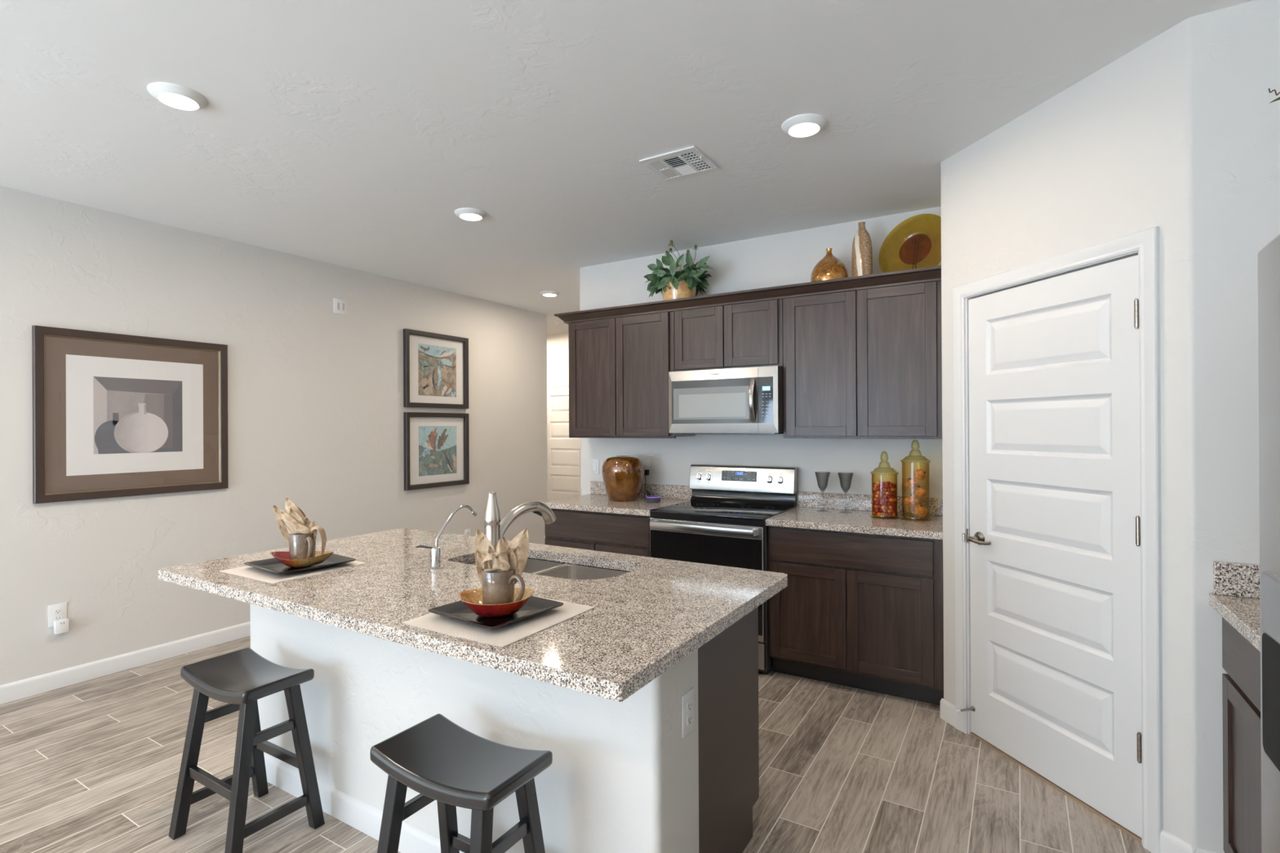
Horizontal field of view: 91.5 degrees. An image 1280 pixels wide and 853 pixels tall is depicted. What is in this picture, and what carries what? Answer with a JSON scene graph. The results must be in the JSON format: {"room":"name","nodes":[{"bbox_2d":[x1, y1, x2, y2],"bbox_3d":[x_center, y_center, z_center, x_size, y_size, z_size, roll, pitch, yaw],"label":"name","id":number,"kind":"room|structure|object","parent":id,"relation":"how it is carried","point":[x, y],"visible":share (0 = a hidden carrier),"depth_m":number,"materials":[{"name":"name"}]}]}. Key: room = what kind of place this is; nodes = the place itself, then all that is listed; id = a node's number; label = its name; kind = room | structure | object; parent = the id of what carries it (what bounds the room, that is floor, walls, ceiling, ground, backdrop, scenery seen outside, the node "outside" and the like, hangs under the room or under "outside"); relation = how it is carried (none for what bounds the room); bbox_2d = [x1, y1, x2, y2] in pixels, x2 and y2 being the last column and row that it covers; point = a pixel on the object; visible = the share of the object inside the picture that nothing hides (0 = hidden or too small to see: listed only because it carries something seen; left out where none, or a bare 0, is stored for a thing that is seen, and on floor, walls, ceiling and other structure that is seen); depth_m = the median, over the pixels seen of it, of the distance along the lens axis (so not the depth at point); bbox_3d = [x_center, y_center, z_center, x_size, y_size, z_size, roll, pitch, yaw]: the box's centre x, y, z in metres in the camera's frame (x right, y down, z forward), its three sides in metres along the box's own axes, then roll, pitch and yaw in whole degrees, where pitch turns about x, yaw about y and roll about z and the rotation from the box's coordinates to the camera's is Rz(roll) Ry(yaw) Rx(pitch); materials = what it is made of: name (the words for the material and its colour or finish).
{"room":"kitchen","nodes":[
{"label":"kitchen","id":0,"kind":"room"},
{"bbox_2d":[0,186,547,685],"bbox_3d":[-3.749,0.096,2.845,0.120,2.748,10.197,0,0,31],"label":"wall","id":1,"kind":"structure","parent":0,"point":[316,409],"depth_m":4.28,"materials":[{"name":"white paint"}]},
{"bbox_2d":[48,602,66,627],"bbox_3d":[-3.270,1.058,3.504,0.008,0.122,0.080,0,0,31],"label":"wall outlet","id":2,"kind":"object","parent":1,"relation":"attached to","point":[56,611],"visible":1,"depth_m":3.50,"materials":[{"name":"white plastic"}]},
{"bbox_2d":[53,615,62,620],"bbox_3d":[-3.267,1.077,3.503,0.003,0.027,0.034,0,0,31],"label":"receptacle","id":3,"kind":"object","parent":2,"relation":"attached to","point":[55,617],"depth_m":3.50,"materials":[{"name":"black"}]},
{"bbox_2d":[53,608,62,614],"bbox_3d":[-3.268,1.038,3.503,0.003,0.027,0.034,0,0,31],"label":"receptacle","id":4,"kind":"object","parent":2,"relation":"attached to","point":[56,611],"depth_m":3.50,"materials":[{"name":"white plastic"}]},
{"bbox_2d":[53,617,69,634],"bbox_3d":[-3.246,1.121,3.501,0.033,0.074,0.060,0,0,31],"label":"plug","id":5,"kind":"object","parent":2,"relation":"attached to","point":[60,626],"visible":1,"depth_m":3.49,"materials":[{"name":"white plastic"}]},
{"bbox_2d":[0,621,250,704],"bbox_3d":[-3.653,1.421,2.862,0.014,0.096,10.020,0,0,31],"label":"baseboard","id":6,"kind":"structure","parent":1,"relation":"attached to","point":[24,688],"depth_m":3.72,"materials":[{"name":"white paint"}]},
{"bbox_2d":[31,324,228,503],"bbox_3d":[-3.066,-0.066,3.832,0.030,0.975,0.978,0,0,31],"label":"framed picture","id":7,"kind":"object","parent":1,"relation":"attached to","point":[114,415],"visible":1,"depth_m":3.77,"materials":[{"name":"brown wood"}]},
{"bbox_2d":[333,297,347,315],"bbox_3d":[-2.389,-0.957,4.982,0.007,0.118,0.122,0,0,31],"label":"wall plate","id":8,"kind":"object","parent":1,"relation":"attached to","point":[340,306],"visible":1,"depth_m":4.98,"materials":[{"name":"white plastic"}]},
{"bbox_2d":[403,328,468,408],"bbox_3d":[-1.877,-0.516,5.793,0.040,0.687,0.730,0,0,31],"label":"framed picture","id":9,"kind":"object","parent":1,"relation":"attached to","point":[436,366],"visible":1,"depth_m":5.77,"materials":[{"name":"black"}]},
{"bbox_2d":[417,343,456,397],"bbox_3d":[-1.880,-0.515,5.808,0.003,0.467,0.444,0,0,31],"label":"painting","id":10,"kind":"object","parent":9,"relation":"attached to","point":[437,362],"depth_m":5.80,"materials":[{"name":"paper"}]},
{"bbox_2d":[403,412,469,490],"bbox_3d":[-1.873,0.217,5.792,0.040,0.687,0.730,0,0,31],"label":"framed picture","id":11,"kind":"object","parent":1,"relation":"attached to","point":[437,445],"visible":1,"depth_m":5.77,"materials":[{"name":"black"}]},
{"bbox_2d":[418,426,457,476],"bbox_3d":[-1.876,0.222,5.807,0.003,0.453,0.444,0,0,31],"label":"painting","id":12,"kind":"object","parent":11,"relation":"attached to","point":[437,445],"depth_m":5.80,"materials":[{"name":"paper"}]},
{"bbox_2d":[464,528,471,535],"bbox_3d":[-1.689,1.065,6.117,0.008,0.122,0.080,0,0,31],"label":"wall outlet","id":13,"kind":"object","parent":1,"relation":"attached to","point":[467,531],"visible":0.56,"depth_m":6.12,"materials":[{"name":"white plastic"}]},
{"bbox_2d":[249,603,698,852],"bbox_3d":[-0.748,1.016,2.244,2.005,0.873,0.240,0,0,31],"label":"wall","id":14,"kind":"structure","parent":0,"point":[621,777],"depth_m":1.88,"materials":[{"name":"white paint"}]},
{"bbox_2d":[263,753,464,852],"bbox_3d":[-0.815,1.405,2.136,2.019,0.096,0.014,0,0,31],"label":"baseboard","id":15,"kind":"structure","parent":14,"relation":"attached to","point":[366,819],"depth_m":2.28,"materials":[{"name":"white paint"}]},
{"bbox_2d":[681,687,694,737],"bbox_3d":[0.138,0.809,1.765,0.008,0.117,0.072,0,0,31],"label":"wall outlet","id":16,"kind":"object","parent":14,"relation":"attached to","point":[687,699],"visible":1,"depth_m":1.76,"materials":[{"name":"white plastic"}]},
{"bbox_2d":[686,713,692,725],"bbox_3d":[0.140,0.828,1.763,0.003,0.027,0.034,0,0,31],"label":"receptacle","id":17,"kind":"object","parent":16,"relation":"attached to","point":[689,716],"depth_m":1.76,"materials":[{"name":"white plastic"}]},
{"bbox_2d":[686,699,692,711],"bbox_3d":[0.140,0.789,1.763,0.003,0.027,0.034,0,0,31],"label":"receptacle","id":18,"kind":"object","parent":16,"relation":"attached to","point":[689,702],"depth_m":1.76,"materials":[{"name":"white plastic"}]},
{"bbox_2d":[546,332,568,387],"bbox_3d":[-1.296,0.089,7.966,4.354,2.748,1.500,0,0,31],"label":"wall","id":19,"kind":"structure","parent":0,"point":[557,344],"depth_m":8.63,"materials":[{"name":"white paint"}]},
{"bbox_2d":[546,381,568,387],"bbox_3d":[-1.020,0.422,8.549,0.940,2.080,0.018,0,0,31],"label":"trim","id":20,"kind":"structure","parent":19,"relation":"attached to","point":[562,384],"depth_m":8.61,"materials":[{"name":"white paint"}]},
{"bbox_2d":[546,386,581,500],"bbox_3d":[-1.022,0.456,8.546,0.780,1.988,0.020,0,0,31],"label":"door","id":21,"kind":"structure","parent":19,"relation":"in","point":[563,451],"depth_m":8.58,"materials":[{"name":"white paint"}]},
{"bbox_2d":[0,635,1151,852],"bbox_3d":[-1.961,1.520,2.557,8.800,0.120,11.550,0,0,31],"label":"floor","id":22,"kind":"structure","parent":0,"point":[92,766],"depth_m":2.52,"materials":[{"name":"brown wood"}]},
{"bbox_2d":[168,647,324,852],"bbox_3d":[-1.415,1.162,2.250,0.444,0.587,0.328,0,0,31],"label":"bar stool","id":23,"kind":"object","parent":22,"relation":"on","point":[238,678],"visible":1,"depth_m":2.22,"materials":[{"name":"black wood"}]},
{"bbox_2d":[369,713,552,852],"bbox_3d":[-0.479,1.156,1.672,0.444,0.587,0.328,0,0,31],"label":"bar stool","id":24,"kind":"object","parent":22,"relation":"on","point":[451,765],"visible":1,"depth_m":1.65,"materials":[{"name":"black wood"}]},
{"bbox_2d":[544,508,652,556],"bbox_3d":[-0.145,1.016,4.513,0.904,0.872,0.618,0,0,31],"label":"base cabinet","id":25,"kind":"object","parent":22,"relation":"on","point":[617,533],"visible":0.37,"depth_m":4.22,"materials":[{"name":"brown wood"}]},
{"bbox_2d":[541,480,692,515],"bbox_3d":[-0.161,0.507,4.505,0.920,0.140,0.646,0,0,31],"label":"countertop","id":26,"kind":"structure","parent":25,"relation":"on","point":[597,500],"depth_m":4.49,"materials":[{"name":"stone"}]},
{"bbox_2d":[601,455,644,502],"bbox_3d":[-0.122,0.378,4.563,0.315,0.320,0.315,0,0,31],"label":"vase","id":27,"kind":"object","parent":26,"relation":"on","point":[623,477],"visible":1,"depth_m":4.44,"materials":[{"name":"brown ceramic"}]},
{"bbox_2d":[644,469,650,498],"bbox_3d":[0.072,0.432,4.618,0.062,0.208,0.299,0,0,-16],"label":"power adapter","id":28,"kind":"object","parent":26,"relation":"on","point":[646,471],"visible":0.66,"depth_m":4.70,"materials":[{"name":"black plastic"}]},
{"bbox_2d":[645,495,660,502],"bbox_3d":[0.094,0.516,4.425,0.101,0.040,0.101,0,0,31],"label":"smart speaker","id":29,"kind":"object","parent":26,"relation":"on","point":[652,499],"visible":1,"depth_m":4.38},
{"bbox_2d":[560,562,759,852],"bbox_3d":[-0.546,1.015,2.566,1.988,0.871,0.520,0,0,31],"label":"base cabinet","id":30,"kind":"object","parent":22,"relation":"on","point":[728,663],"visible":0.12,"depth_m":2.03,"materials":[{"name":"brown laminate"}]},
{"bbox_2d":[158,528,787,702],"bbox_3d":[-0.652,0.557,2.320,2.110,0.038,1.122,0,0,31],"label":"countertop","id":31,"kind":"structure","parent":30,"relation":"on","point":[644,620],"depth_m":1.96,"materials":[{"name":"stone"}]},
{"bbox_2d":[219,560,367,583],"bbox_3d":[-1.325,0.541,2.400,0.365,0.002,0.367,0,0,31],"label":"placemat","id":32,"kind":"object","parent":31,"relation":"on","point":[247,571],"visible":0.57,"depth_m":2.29,"materials":[{"name":"beige fabric"}]},
{"bbox_2d":[244,553,355,574],"bbox_3d":[-1.304,0.528,2.397,0.292,0.022,0.292,0,0,37],"label":"square plate","id":33,"kind":"object","parent":32,"relation":"on","point":[273,566],"visible":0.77,"depth_m":2.38,"materials":[{"name":"black ceramic"}]},
{"bbox_2d":[270,551,334,568],"bbox_3d":[-1.292,0.506,2.388,0.209,0.052,0.168,0,0,31],"label":"bowl","id":34,"kind":"object","parent":33,"relation":"on","point":[282,557],"visible":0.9,"depth_m":2.35,"materials":[{"name":"red ceramic"}]},
{"bbox_2d":[288,533,315,559],"bbox_3d":[-1.272,0.465,2.376,0.138,0.117,0.095,0,0,31],"label":"mug","id":35,"kind":"object","parent":34,"relation":"in","point":[300,546],"visible":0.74,"depth_m":2.35,"materials":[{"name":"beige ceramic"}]},
{"bbox_2d":[272,497,326,555],"bbox_3d":[-1.302,0.388,2.379,0.194,0.232,0.071,0,0,6],"label":"napkin","id":36,"kind":"object","parent":35,"relation":"in","point":[292,520],"visible":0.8,"depth_m":2.38,"materials":[{"name":"beige fabric"}]},
{"bbox_2d":[415,504,477,569],"bbox_3d":[-0.752,0.426,2.459,0.096,0.226,0.251,0,0,31],"label":"tap","id":37,"kind":"object","parent":31,"relation":"on","point":[435,552],"visible":1,"depth_m":2.37,"materials":[{"name":"silver metal"}]},
{"bbox_2d":[401,595,595,647],"bbox_3d":[-0.392,0.535,1.773,0.373,0.002,0.388,0,0,31],"label":"placemat","id":38,"kind":"object","parent":31,"relation":"on","point":[504,636],"visible":0.64,"depth_m":1.67,"materials":[{"name":"beige fabric"}]},
{"bbox_2d":[428,595,563,629],"bbox_3d":[-0.406,0.522,1.772,0.272,0.022,0.272,0,0,36],"label":"square plate","id":39,"kind":"object","parent":38,"relation":"on","point":[458,611],"visible":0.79,"depth_m":1.75,"materials":[{"name":"black ceramic"}]},
{"bbox_2d":[458,587,534,617],"bbox_3d":[-0.403,0.498,1.759,0.206,0.058,0.194,0,0,31],"label":"bowl","id":40,"kind":"object","parent":39,"relation":"on","point":[472,598],"visible":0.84,"depth_m":1.71,"materials":[{"name":"red ceramic"}]},
{"bbox_2d":[480,568,524,604],"bbox_3d":[-0.379,0.459,1.744,0.140,0.117,0.095,0,0,31],"label":"mug","id":41,"kind":"object","parent":40,"relation":"in","point":[497,588],"visible":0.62,"depth_m":1.72,"materials":[{"name":"beige ceramic"}]},
{"bbox_2d":[474,528,528,584],"bbox_3d":[-0.388,0.370,1.761,0.134,0.169,0.083,0,0,-34],"label":"napkin","id":42,"kind":"object","parent":41,"relation":"in","point":[504,557],"visible":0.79,"depth_m":1.75,"materials":[{"name":"beige fabric"}]},
{"bbox_2d":[483,492,555,546],"bbox_3d":[-0.461,0.389,2.418,0.068,0.298,0.387,0,0,30],"label":"kitchen faucet","id":43,"kind":"object","parent":31,"relation":"on","point":[495,528],"visible":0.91,"depth_m":2.30,"materials":[{"name":"silver metal"}]},
{"bbox_2d":[466,557,630,579],"bbox_3d":[-0.379,0.678,2.471,0.789,0.205,0.366,0,0,31],"label":"sink","id":44,"kind":"object","parent":31,"relation":"in","point":[533,566],"visible":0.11,"depth_m":2.59,"materials":[{"name":"silver metal"}]},
{"bbox_2d":[649,463,797,672],"bbox_3d":[0.537,0.859,4.028,0.764,1.178,0.688,0,0,31],"label":"range","id":45,"kind":"object","parent":22,"relation":"on","point":[722,522],"visible":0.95,"depth_m":3.88,"materials":[{"name":"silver metal"}]},
{"bbox_2d":[649,500,795,520],"bbox_3d":[0.545,0.535,4.045,0.758,0.015,0.617,0,0,31],"label":"cooktop","id":46,"kind":"object","parent":45,"relation":"in","point":[712,510],"depth_m":3.95,"materials":[{"name":"black glass"}]},
{"bbox_2d":[768,525,943,705],"bbox_3d":[1.291,1.007,3.644,0.918,0.872,0.618,0,0,31],"label":"base cabinet","id":47,"kind":"object","parent":22,"relation":"on","point":[860,611],"visible":0.91,"depth_m":3.36,"materials":[{"name":"brown wood"}]},
{"bbox_2d":[765,491,942,539],"bbox_3d":[1.284,0.498,3.631,0.924,0.140,0.646,0,0,31],"label":"countertop","id":48,"kind":"structure","parent":47,"relation":"on","point":[860,519],"depth_m":3.63,"materials":[{"name":"stone"}]},
{"bbox_2d":[814,471,830,510],"bbox_3d":[1.150,0.408,3.928,0.095,0.243,0.095,0,0,31],"label":"goblet","id":49,"kind":"object","parent":48,"relation":"on","point":[815,472],"visible":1,"depth_m":3.93,"materials":[{"name":"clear glass"}]},
{"bbox_2d":[837,471,853,511],"bbox_3d":[1.272,0.408,3.860,0.095,0.243,0.095,0,0,31],"label":"goblet","id":50,"kind":"object","parent":48,"relation":"on","point":[842,472],"visible":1,"depth_m":3.86,"materials":[{"name":"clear glass"}]},
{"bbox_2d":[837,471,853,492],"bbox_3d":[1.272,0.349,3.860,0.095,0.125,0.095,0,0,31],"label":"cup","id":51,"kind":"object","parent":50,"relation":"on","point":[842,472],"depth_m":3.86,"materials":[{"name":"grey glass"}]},
{"bbox_2d":[870,457,899,518],"bbox_3d":[1.424,0.335,3.634,0.163,0.386,0.163,0,0,31],"label":"glass jar","id":52,"kind":"object","parent":48,"relation":"on","point":[880,457],"visible":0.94,"depth_m":3.60,"materials":[{"name":"yellow"}]},
{"bbox_2d":[899,440,932,520],"bbox_3d":[1.566,0.301,3.548,0.166,0.452,0.166,0,0,31],"label":"glass jar","id":53,"kind":"object","parent":48,"relation":"on","point":[913,440],"visible":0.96,"depth_m":3.55,"materials":[{"name":"yellow"}]},
{"bbox_2d":[903,494,917,507],"bbox_3d":[1.543,0.424,3.552,0.073,0.074,0.073,0,0,31],"label":"dried fruit","id":54,"kind":"object","parent":53,"relation":"in","point":[910,501],"visible":1,"depth_m":3.53,"materials":[{"name":"brown food"}]},
{"bbox_2d":[904,477,918,489],"bbox_3d":[1.546,0.325,3.558,0.072,0.069,0.070,0,0,31],"label":"dried fruit","id":55,"kind":"object","parent":53,"relation":"in","point":[911,483],"visible":1,"depth_m":3.54,"materials":[{"name":"brown food"}]},
{"bbox_2d":[913,485,927,497],"bbox_3d":[1.587,0.371,3.536,0.069,0.070,0.069,0,0,31],"label":"dried fruit","id":56,"kind":"object","parent":53,"relation":"in","point":[919,492],"visible":1,"depth_m":3.51,"materials":[{"name":"brown food"}]},
{"bbox_2d":[913,504,927,516],"bbox_3d":[1.583,0.475,3.524,0.073,0.070,0.071,0,0,31],"label":"dried fruit","id":57,"kind":"object","parent":53,"relation":"in","point":[920,510],"visible":1,"depth_m":3.50,"materials":[{"name":"brown food"}]},
{"bbox_2d":[914,468,927,480],"bbox_3d":[1.589,0.275,3.538,0.067,0.068,0.067,0,0,31],"label":"dried fruit","id":58,"kind":"object","parent":53,"relation":"in","point":[920,474],"visible":1,"depth_m":3.52,"materials":[{"name":"brown food"}]},
{"bbox_2d":[1222,617,1261,852],"bbox_3d":[1.851,1.001,1.410,0.616,0.872,0.903,0,0,31],"label":"base cabinet","id":59,"kind":"object","parent":22,"relation":"on","point":[1241,687],"visible":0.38,"depth_m":1.80,"materials":[{"name":"brown wood"}]},
{"bbox_2d":[1208,560,1260,652],"bbox_3d":[1.837,0.492,1.415,0.643,0.140,0.914,0,0,31],"label":"countertop","id":60,"kind":"structure","parent":59,"relation":"on","point":[1235,597],"depth_m":1.90,"materials":[{"name":"stone"}]},
{"bbox_2d":[1257,234,1279,852],"bbox_3d":[1.278,0.546,0.672,0.796,1.787,0.920,0,0,31],"label":"refrigerator","id":61,"kind":"object","parent":22,"relation":"on","point":[1268,257],"visible":1,"depth_m":1.16,"materials":[{"name":"grey metal"}]},
{"bbox_2d":[1268,88,1279,103],"bbox_3d":[1.370,-0.541,0.958,0.294,0.416,0.528,0,0,3],"label":"trailing plant","id":62,"kind":"object","parent":61,"relation":"on","point":[1269,91],"visible":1,"depth_m":1.22,"materials":[{"name":"green plant"}]},
{"bbox_2d":[0,0,1253,334],"bbox_3d":[-1.976,-1.348,2.561,8.800,0.120,11.550,0,0,31],"label":"ceiling","id":63,"kind":"structure","parent":0,"point":[352,134],"depth_m":2.55,"materials":[{"name":"white paint"}]},
{"bbox_2d":[146,81,208,111],"bbox_3d":[-1.799,-1.274,2.432,0.192,0.031,0.192,0,0,31],"label":"recessed light","id":64,"kind":"object","parent":63,"relation":"in","point":[171,95],"visible":1,"depth_m":2.40,"materials":[{"name":"white"}]},
{"bbox_2d":[157,93,198,110],"bbox_3d":[-1.799,-1.266,2.432,0.127,0.016,0.127,0,0,31],"label":"diffuser","id":65,"kind":"object","parent":64,"relation":"attached to","point":[182,101],"depth_m":2.42,"materials":[{"name":"white plastic"}]},
{"bbox_2d":[454,207,487,221],"bbox_3d":[-1.024,-1.277,3.780,0.192,0.031,0.192,0,0,31],"label":"recessed light","id":66,"kind":"object","parent":63,"relation":"in","point":[466,214],"visible":1,"depth_m":3.73,"materials":[{"name":"white"}]},
{"bbox_2d":[460,213,481,220],"bbox_3d":[-1.024,-1.269,3.780,0.127,0.016,0.127,0,0,31],"label":"diffuser","id":67,"kind":"object","parent":66,"relation":"attached to","point":[464,216],"depth_m":3.76,"materials":[{"name":"white plastic"}]},
{"bbox_2d":[539,290,559,297],"bbox_3d":[-0.870,-1.275,6.017,0.192,0.031,0.192,0,0,31],"label":"recessed light","id":68,"kind":"object","parent":63,"relation":"in","point":[545,293],"visible":1,"depth_m":5.96,"materials":[{"name":"white"}]},
{"bbox_2d":[542,293,556,297],"bbox_3d":[-0.870,-1.267,6.017,0.127,0.016,0.127,0,0,31],"label":"diffuser","id":69,"kind":"object","parent":68,"relation":"attached to","point":[544,295],"depth_m":5.99,"materials":[{"name":"white"}]},
{"bbox_2d":[554,320,564,325],"bbox_3d":[-0.975,-1.263,7.629,0.150,0.047,0.150,0,0,31],"label":"smoke detector","id":70,"kind":"object","parent":63,"relation":"attached to","point":[560,322],"visible":0.8,"depth_m":7.58,"materials":[{"name":"white plastic"}]},
{"bbox_2d":[639,146,720,182],"bbox_3d":[0.201,-1.288,3.091,0.297,0.022,0.305,0,0,31],"label":"ceiling vent","id":71,"kind":"object","parent":63,"relation":"in","point":[689,162],"visible":1,"depth_m":3.08,"materials":[{"name":"white plastic"}]},
{"bbox_2d":[781,113,826,137],"bbox_3d":[0.707,-1.287,2.692,0.192,0.031,0.192,0,0,31],"label":"recessed light","id":72,"kind":"object","parent":63,"relation":"in","point":[806,125],"visible":1,"depth_m":2.65,"materials":[{"name":"white"}]},
{"bbox_2d":[788,123,819,137],"bbox_3d":[0.707,-1.280,2.692,0.127,0.016,0.127,0,0,31],"label":"diffuser","id":73,"kind":"object","parent":72,"relation":"attached to","point":[795,130],"depth_m":2.68,"materials":[{"name":"white plastic"}]},
{"bbox_2d":[579,206,942,507],"bbox_3d":[1.465,0.071,5.479,2.946,2.748,2.700,0,0,31],"label":"wall","id":74,"kind":"structure","parent":0,"point":[789,258],"depth_m":4.22,"materials":[{"name":"white paint"}]},
{"bbox_2d":[591,458,599,474],"bbox_3d":[-0.359,0.321,4.999,0.074,0.118,0.009,0,0,31],"label":"light switch","id":75,"kind":"object","parent":74,"relation":"attached to","point":[594,463],"visible":1,"depth_m":5.00,"materials":[{"name":"white plastic"}]},
{"bbox_2d":[568,311,683,438],"bbox_3d":[-0.080,-0.363,4.642,0.910,0.893,0.327,0,0,31],"label":"upper cabinet","id":76,"kind":"object","parent":74,"relation":"attached to","point":[620,368],"visible":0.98,"depth_m":4.48,"materials":[{"name":"brown wood"}]},
{"bbox_2d":[644,240,712,300],"bbox_3d":[0.288,-1.034,4.383,0.584,0.440,0.354,0,0,31],"label":"potted plant","id":77,"kind":"object","parent":76,"relation":"on","point":[673,284],"visible":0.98,"depth_m":4.28,"materials":[{"name":"green plant"}]},
{"bbox_2d":[590,480,692,500],"bbox_3d":[0.001,0.487,4.772,0.920,0.102,0.022,0,0,31],"label":"backsplash","id":78,"kind":"structure","parent":74,"relation":"attached to","point":[665,491],"depth_m":4.66,"materials":[{"name":"stone"}]},
{"bbox_2d":[642,460,650,475],"bbox_3d":[0.047,0.320,4.753,0.072,0.117,0.008,0,0,31],"label":"wall outlet","id":79,"kind":"object","parent":74,"relation":"attached to","point":[647,464],"visible":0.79,"depth_m":4.75,"materials":[{"name":"white plastic"}]},
{"bbox_2d":[674,299,782,371],"bbox_3d":[0.636,-0.594,4.208,0.762,0.440,0.327,0,0,31],"label":"upper cabinet","id":80,"kind":"object","parent":74,"relation":"attached to","point":[745,335],"visible":0.94,"depth_m":4.05,"materials":[{"name":"brown wood"}]},
{"bbox_2d":[668,365,783,435],"bbox_3d":[0.606,-0.155,4.149,0.758,0.430,0.459,0,0,31],"label":"microwave","id":81,"kind":"object","parent":80,"relation":"attached to","point":[742,400],"visible":0.99,"depth_m":3.97,"materials":[{"name":"grey metal"}]},
{"bbox_2d":[554,265,941,324],"bbox_3d":[0.595,-0.825,4.200,2.678,0.067,0.383,0,0,31],"label":"crown molding","id":82,"kind":"structure","parent":74,"relation":"attached to","point":[928,274],"depth_m":3.90,"materials":[{"name":"brown wood"}]},
{"bbox_2d":[782,280,942,439],"bbox_3d":[1.361,-0.374,3.771,0.923,0.889,0.327,0,0,31],"label":"upper cabinet","id":83,"kind":"object","parent":74,"relation":"attached to","point":[867,363],"visible":0.92,"depth_m":3.62,"materials":[{"name":"brown wood"}]},
{"bbox_2d":[810,248,848,281],"bbox_3d":[1.166,-0.957,3.846,0.226,0.276,0.226,0,0,31],"label":"vase","id":84,"kind":"object","parent":83,"relation":"on","point":[829,267],"visible":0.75,"depth_m":3.76,"materials":[{"name":"gold metal"}]},
{"bbox_2d":[851,221,872,276],"bbox_3d":[1.330,-1.021,3.740,0.118,0.402,0.118,0,0,31],"label":"vase","id":85,"kind":"object","parent":83,"relation":"on","point":[861,251],"visible":0.77,"depth_m":3.69,"materials":[{"name":"brown ceramic"}]},
{"bbox_2d":[878,213,941,272],"bbox_3d":[1.603,-1.050,3.659,0.122,0.408,0.424,0,0,-43],"label":"glass platter","id":86,"kind":"object","parent":83,"relation":"on","point":[917,246],"visible":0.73,"depth_m":3.69,"materials":[{"name":"yellow"}]},
{"bbox_2d":[797,491,942,515],"bbox_3d":[1.445,0.478,3.898,0.924,0.102,0.022,0,0,31],"label":"backsplash","id":87,"kind":"structure","parent":74,"relation":"attached to","point":[860,502],"depth_m":3.95,"materials":[{"name":"stone"}]},
{"bbox_2d":[940,0,1279,852],"bbox_3d":[1.900,0.065,2.650,0.609,2.748,2.162,0,0,-12],"label":"wall","id":88,"kind":"structure","parent":0,"point":[1179,134],"depth_m":2.02,"materials":[{"name":"white paint"}]},
{"bbox_2d":[955,250,1142,843],"bbox_3d":[1.643,0.415,2.547,0.201,2.052,0.817,0,0,-14],"label":"door","id":89,"kind":"structure","parent":88,"relation":"in","point":[1052,361],"depth_m":2.46,"materials":[{"name":"white paint"}]},
{"bbox_2d":[953,226,1163,852],"bbox_3d":[1.622,0.387,2.536,0.018,2.108,0.933,0,0,-14],"label":"trim","id":90,"kind":"structure","parent":88,"relation":"attached to","point":[1146,242],"depth_m":2.13,"materials":[{"name":"white paint"}]},
{"bbox_2d":[940,697,1215,852],"bbox_3d":[1.637,1.393,2.510,0.066,0.096,1.196,0,0,-16],"label":"baseboard","id":91,"kind":"structure","parent":88,"relation":"attached to","point":[1169,842],"depth_m":2.06,"materials":[{"name":"white paint"}]},
{"bbox_2d":[1213,560,1259,599],"bbox_3d":[1.841,0.473,1.413,0.633,0.102,0.914,0,0,31],"label":"backsplash","id":92,"kind":"structure","parent":88,"relation":"attached to","point":[1229,579],"depth_m":1.92,"materials":[{"name":"stone"}]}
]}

